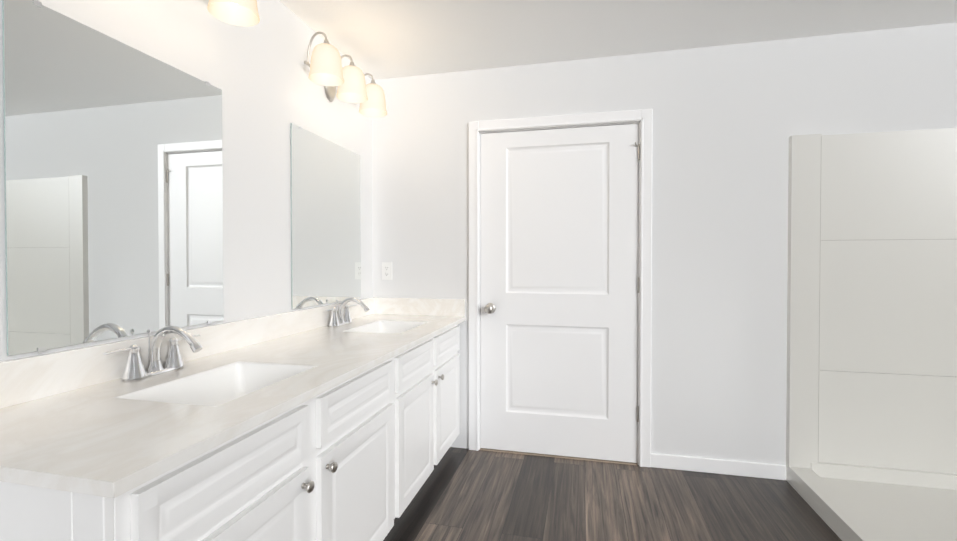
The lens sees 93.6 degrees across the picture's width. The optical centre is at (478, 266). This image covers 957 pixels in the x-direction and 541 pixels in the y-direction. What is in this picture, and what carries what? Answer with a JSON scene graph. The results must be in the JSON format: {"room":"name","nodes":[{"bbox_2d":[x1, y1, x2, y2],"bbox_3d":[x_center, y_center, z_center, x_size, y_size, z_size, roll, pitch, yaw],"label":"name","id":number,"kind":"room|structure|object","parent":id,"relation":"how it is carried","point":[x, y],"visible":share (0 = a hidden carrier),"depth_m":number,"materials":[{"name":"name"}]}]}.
{"room":"bathroom","nodes":[
{"label":"bathroom","id":0,"kind":"room"},
{"bbox_2d":[0,0,372,361],"bbox_3d":[-1.297,-0.013,0.832,0.120,2.440,4.826,0,1,13],"label":"wall","id":1,"kind":"structure","parent":0,"point":[258,74],"depth_m":1.94,"materials":[{"name":"white paint"}]},
{"bbox_2d":[2,0,223,355],"bbox_3d":[-1.087,-0.237,1.440,0.007,0.915,0.684,0,1,13],"label":"mirror","id":2,"kind":"object","parent":1,"relation":"attached to","point":[113,170],"visible":1,"depth_m":1.32,"materials":[{"name":"silver metal"}]},
{"bbox_2d":[207,0,259,26],"bbox_3d":[-0.982,-1.042,1.405,0.226,0.249,0.682,0,1,13],"label":"sconce","id":3,"kind":"object","parent":1,"relation":"attached to","point":[244,13],"visible":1,"depth_m":1.70,"materials":[{"name":"white glass"}]},
{"bbox_2d":[291,123,360,308],"bbox_3d":[-0.833,-0.251,2.532,0.007,0.915,0.694,0,1,13],"label":"mirror","id":4,"kind":"object","parent":1,"relation":"attached to","point":[325,228],"visible":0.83,"depth_m":2.46,"materials":[{"name":"silver metal"}]},
{"bbox_2d":[304,32,386,116],"bbox_3d":[-0.728,-1.055,2.498,0.226,0.249,0.682,0,1,13],"label":"sconce","id":5,"kind":"object","parent":1,"relation":"attached to","point":[328,72],"visible":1,"depth_m":2.42,"materials":[{"name":"white glass"}]},
{"bbox_2d":[383,447,841,540],"bbox_3d":[0.417,1.262,0.450,3.640,0.100,4.826,0,1,13],"label":"floor","id":6,"kind":"structure","parent":0,"point":[463,494],"depth_m":2.24,"materials":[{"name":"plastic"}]},
{"bbox_2d":[0,325,459,540],"bbox_3d":[-0.651,0.778,1.907,0.648,0.830,2.212,0,1,13],"label":"bathroom vanity","id":7,"kind":"object","parent":6,"relation":"on","point":[358,457],"visible":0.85,"depth_m":1.29,"materials":[{"name":"white wood"}]},
{"bbox_2d":[0,297,465,497],"bbox_3d":[-0.653,0.341,1.890,0.653,0.237,2.239,0,1,13],"label":"countertop","id":8,"kind":"structure","parent":7,"relation":"on","point":[88,420],"depth_m":1.22,"materials":[{"name":"stone"}]},
{"bbox_2d":[103,325,202,380],"bbox_3d":[-0.961,0.262,1.417,0.208,0.154,0.323,0,1,13],"label":"faucet","id":9,"kind":"object","parent":8,"relation":"on","point":[134,368],"visible":1,"depth_m":1.41,"materials":[{"name":"silver metal"}]},
{"bbox_2d":[325,297,369,326],"bbox_3d":[-0.706,0.248,2.517,0.208,0.154,0.323,0,1,13],"label":"faucet","id":10,"kind":"object","parent":8,"relation":"on","point":[341,316],"visible":1,"depth_m":2.51,"materials":[{"name":"silver metal"}]},
{"bbox_2d":[480,448,637,464],"bbox_3d":[0.492,1.179,2.845,0.963,0.006,0.124,0,1,13],"label":"threshold","id":11,"kind":"object","parent":6,"relation":"on","point":[566,457],"visible":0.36,"depth_m":2.79,"materials":[{"name":"beige"}]},
{"bbox_2d":[786,128,956,540],"bbox_3d":[1.982,0.247,1.664,0.904,1.899,1.484,0,1,13],"label":"shower","id":12,"kind":"object","parent":6,"relation":"on","point":[871,421],"visible":1,"depth_m":2.37,"materials":[{"name":"white plastic"}]},
{"bbox_2d":[279,0,956,79],"bbox_3d":[0.417,-1.278,0.418,3.640,0.100,4.826,0,1,13],"label":"ceiling","id":13,"kind":"structure","parent":0,"point":[380,39],"depth_m":2.33,"materials":[{"name":"white paint"}]},
{"bbox_2d":[372,22,956,465],"bbox_3d":[0.950,-0.037,2.725,3.400,2.440,0.120,0,1,13],"label":"wall","id":14,"kind":"structure","parent":0,"point":[728,120],"depth_m":2.58,"materials":[{"name":"white paint"}]},
{"bbox_2d":[382,262,391,279],"bbox_3d":[-0.616,0.029,3.024,0.072,0.116,0.008,0,1,13],"label":"electrical outlet","id":15,"kind":"object","parent":14,"relation":"attached to","point":[386,270],"visible":1,"depth_m":3.02,"materials":[{"name":"white plastic"}]},
{"bbox_2d":[481,124,639,462],"bbox_3d":[0.480,0.162,2.757,0.968,2.018,0.110,0,1,13],"label":"door","id":16,"kind":"structure","parent":14,"relation":"in","point":[560,281],"depth_m":2.77,"materials":[{"name":"white paint"}]},
{"bbox_2d":[469,109,651,466],"bbox_3d":[0.490,0.129,2.824,1.107,2.106,0.141,0,1,13],"label":"door frame","id":17,"kind":"structure","parent":14,"relation":"attached to","point":[642,118],"depth_m":2.70,"materials":[{"name":"white paint"}]},
{"bbox_2d":[651,453,785,479],"bbox_3d":[1.360,1.144,2.576,0.710,0.082,0.013,0,1,13],"label":"baseboard","id":18,"kind":"structure","parent":14,"relation":"attached to","point":[732,467],"depth_m":2.56,"materials":[{"name":"white paint"}]}
]}

